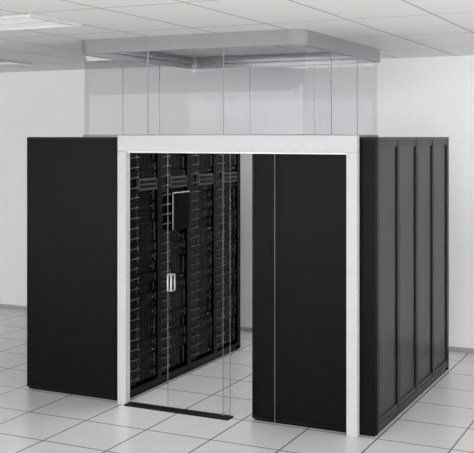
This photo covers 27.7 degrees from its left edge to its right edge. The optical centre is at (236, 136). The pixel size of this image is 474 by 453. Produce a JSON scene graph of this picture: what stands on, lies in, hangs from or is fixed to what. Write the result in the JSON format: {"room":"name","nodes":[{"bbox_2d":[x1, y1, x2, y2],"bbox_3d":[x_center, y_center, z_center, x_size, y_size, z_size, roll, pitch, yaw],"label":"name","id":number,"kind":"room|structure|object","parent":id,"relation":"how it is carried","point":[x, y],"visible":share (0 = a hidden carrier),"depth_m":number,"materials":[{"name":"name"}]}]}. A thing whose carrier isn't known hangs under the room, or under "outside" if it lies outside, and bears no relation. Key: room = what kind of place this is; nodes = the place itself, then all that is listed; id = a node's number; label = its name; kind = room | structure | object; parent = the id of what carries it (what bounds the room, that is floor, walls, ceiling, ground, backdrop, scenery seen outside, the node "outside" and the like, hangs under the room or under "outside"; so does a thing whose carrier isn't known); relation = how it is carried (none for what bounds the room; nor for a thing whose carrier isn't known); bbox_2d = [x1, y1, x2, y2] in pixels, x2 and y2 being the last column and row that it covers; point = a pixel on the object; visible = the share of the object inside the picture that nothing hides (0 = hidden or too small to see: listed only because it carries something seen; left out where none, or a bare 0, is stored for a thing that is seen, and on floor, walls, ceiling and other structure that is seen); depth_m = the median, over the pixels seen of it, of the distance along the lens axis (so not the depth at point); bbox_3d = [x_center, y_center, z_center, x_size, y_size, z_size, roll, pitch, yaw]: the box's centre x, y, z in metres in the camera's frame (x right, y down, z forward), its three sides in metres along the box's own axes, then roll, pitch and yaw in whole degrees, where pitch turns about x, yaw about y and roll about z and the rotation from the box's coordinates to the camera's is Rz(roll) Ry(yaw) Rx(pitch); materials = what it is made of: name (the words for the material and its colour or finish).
{"room":"server room","nodes":[
{"label":"server room","id":0,"kind":"room"},
{"bbox_2d":[167,274,174,291],"bbox_3d":[-0.514,1.172,7.768,0.065,0.139,0.074,0,0,26],"label":"door handle","id":1,"kind":"object","parent":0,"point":[170,290],"depth_m":7.75,"materials":[{"name":"grey metal"}]},
{"bbox_2d":[0,55,473,348],"bbox_3d":[1.036,0.685,10.530,17.000,3.030,0.150,0,0,26],"label":"wall","id":2,"kind":"structure","parent":0,"point":[417,96],"depth_m":10.88,"materials":[{"name":"paint"}]},
{"bbox_2d":[0,304,473,353],"bbox_3d":[1.001,2.175,10.456,17.000,0.050,0.015,0,0,26],"label":"baseboard","id":3,"kind":"structure","parent":2,"relation":"attached to","point":[245,329],"depth_m":10.87,"materials":[{"name":"grey"}]},
{"bbox_2d":[0,308,473,452],"bbox_3d":[-1.574,2.250,5.100,17.000,0.100,12.200,0,0,26],"label":"floor","id":4,"kind":"structure","parent":0,"point":[441,419],"depth_m":7.42,"materials":[{"name":"tile"}]},
{"bbox_2d":[27,137,117,400],"bbox_3d":[-1.378,1.100,8.220,1.010,2.200,0.027,0,0,26],"label":"end panel","id":5,"kind":"object","parent":4,"relation":"on","point":[72,182],"visible":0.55,"depth_m":8.22,"materials":[{"name":"black metal"}]},
{"bbox_2d":[130,153,159,397],"bbox_3d":[-1.236,1.100,8.469,1.050,2.200,0.538,0,0,26],"label":"rack","id":6,"kind":"object","parent":4,"relation":"on","point":[144,167],"visible":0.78,"depth_m":8.33,"materials":[{"name":"black metal"}]},
{"bbox_2d":[158,153,189,385],"bbox_3d":[-1.001,1.100,8.958,1.050,2.200,0.538,0,0,26],"label":"rack","id":7,"kind":"object","parent":4,"relation":"on","point":[174,167],"visible":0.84,"depth_m":8.79,"materials":[{"name":"black metal"}]},
{"bbox_2d":[124,401,233,420],"bbox_3d":[-0.476,2.194,7.717,0.948,0.012,0.100,0,0,26],"label":"threshold","id":8,"kind":"object","parent":4,"relation":"on","point":[129,404],"visible":1,"depth_m":7.70,"materials":[{"name":"black metal"}]},
{"bbox_2d":[187,153,214,371],"bbox_3d":[-0.766,1.100,9.447,1.050,2.200,0.538,0,0,26],"label":"rack","id":9,"kind":"object","parent":4,"relation":"on","point":[201,165],"visible":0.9,"depth_m":9.28,"materials":[{"name":"black metal"}]},
{"bbox_2d":[214,154,238,359],"bbox_3d":[-0.530,1.100,9.936,1.050,2.200,0.538,0,0,26],"label":"rack","id":10,"kind":"object","parent":4,"relation":"on","point":[222,161],"visible":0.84,"depth_m":9.77,"materials":[{"name":"black metal"}]},
{"bbox_2d":[237,154,239,348],"bbox_3d":[-0.425,1.100,10.203,1.010,2.200,0.026,0,0,26],"label":"end panel","id":11,"kind":"object","parent":4,"relation":"on","point":[238,346],"visible":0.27,"depth_m":9.97,"materials":[{"name":"black metal"}]},
{"bbox_2d":[118,135,358,436],"bbox_3d":[-0.041,1.093,7.523,2.065,2.213,0.070,0,0,26],"label":"frame","id":12,"kind":"object","parent":4,"relation":"on","point":[348,145],"visible":1,"depth_m":7.36,"materials":[{"name":"white metal"}]},
{"bbox_2d":[230,154,230,415],"bbox_3d":[-0.035,1.153,7.538,0.005,2.034,0.074,0,0,26],"label":"glass leaf","id":13,"kind":"object","parent":12,"relation":"attached to","point":[230,154],"depth_m":7.55,"materials":[{"name":"clear glass"}]},
{"bbox_2d":[274,154,274,423],"bbox_3d":[0.090,1.159,7.453,0.442,2.058,0.010,0,0,26],"label":"glass leaf","id":14,"kind":"object","parent":12,"relation":"attached to","point":[274,154],"visible":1,"depth_m":7.35,"materials":[{"name":"clear glass"}]},
{"bbox_2d":[252,137,377,436],"bbox_3d":[0.578,1.100,7.280,1.010,2.200,0.027,0,0,26],"label":"end panel","id":15,"kind":"object","parent":4,"relation":"on","point":[310,189],"visible":0.78,"depth_m":7.28,"materials":[{"name":"black metal"}]},
{"bbox_2d":[378,137,398,433],"bbox_3d":[0.684,1.100,7.546,1.050,2.200,0.538,0,0,26],"label":"panel","id":16,"kind":"object","parent":4,"relation":"on","point":[388,147],"visible":0.04,"depth_m":7.34,"materials":[{"name":"black metal"}]},
{"bbox_2d":[397,137,416,415],"bbox_3d":[0.919,1.100,8.035,1.050,2.200,0.538,0,0,26],"label":"rack","id":17,"kind":"object","parent":4,"relation":"on","point":[407,145],"visible":0.03,"depth_m":7.82,"materials":[{"name":"black metal"}]},
{"bbox_2d":[415,137,433,398],"bbox_3d":[1.154,1.100,8.524,1.050,2.200,0.538,0,0,26],"label":"rack","id":18,"kind":"object","parent":4,"relation":"on","point":[425,145],"visible":0.06,"depth_m":8.33,"materials":[{"name":"black metal"}]},
{"bbox_2d":[431,137,447,384],"bbox_3d":[1.389,1.100,9.013,1.050,2.200,0.538,0,0,26],"label":"rack","id":19,"kind":"object","parent":4,"relation":"on","point":[440,143],"visible":0.04,"depth_m":8.81,"materials":[{"name":"black metal"}]},
{"bbox_2d":[446,137,448,370],"bbox_3d":[1.531,1.100,9.262,1.010,2.200,0.026,0,0,26],"label":"end panel","id":20,"kind":"object","parent":4,"relation":"on","point":[447,368],"visible":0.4,"depth_m":9.04,"materials":[{"name":"black metal"}]},
{"bbox_2d":[0,0,473,72],"bbox_3d":[-1.574,-0.880,5.100,17.000,0.100,12.200,0,0,26],"label":"ceiling","id":21,"kind":"structure","parent":0,"point":[398,28],"depth_m":7.10,"materials":[{"name":"tile"}]},
{"bbox_2d":[0,59,31,65],"bbox_3d":[-2.959,-0.820,10.759,1.200,0.020,0.600,0,0,26],"label":"ceiling light","id":22,"kind":"object","parent":21,"relation":"in","point":[2,62],"depth_m":10.67,"materials":[{"name":"white plastic"}]},
{"bbox_2d":[0,14,81,30],"bbox_3d":[-1.806,-0.820,7.042,1.200,0.020,0.600,0,0,26],"label":"ceiling light","id":23,"kind":"object","parent":21,"relation":"in","point":[29,21],"depth_m":6.93,"materials":[{"name":"white plastic"}]},
{"bbox_2d":[81,29,379,136],"bbox_3d":[0.009,-0.415,8.738,2.100,0.829,2.070,0,0,26],"label":"canopy","id":24,"kind":"object","parent":21,"relation":"attached to","point":[132,49],"visible":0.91,"depth_m":8.13,"materials":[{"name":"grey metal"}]}
]}

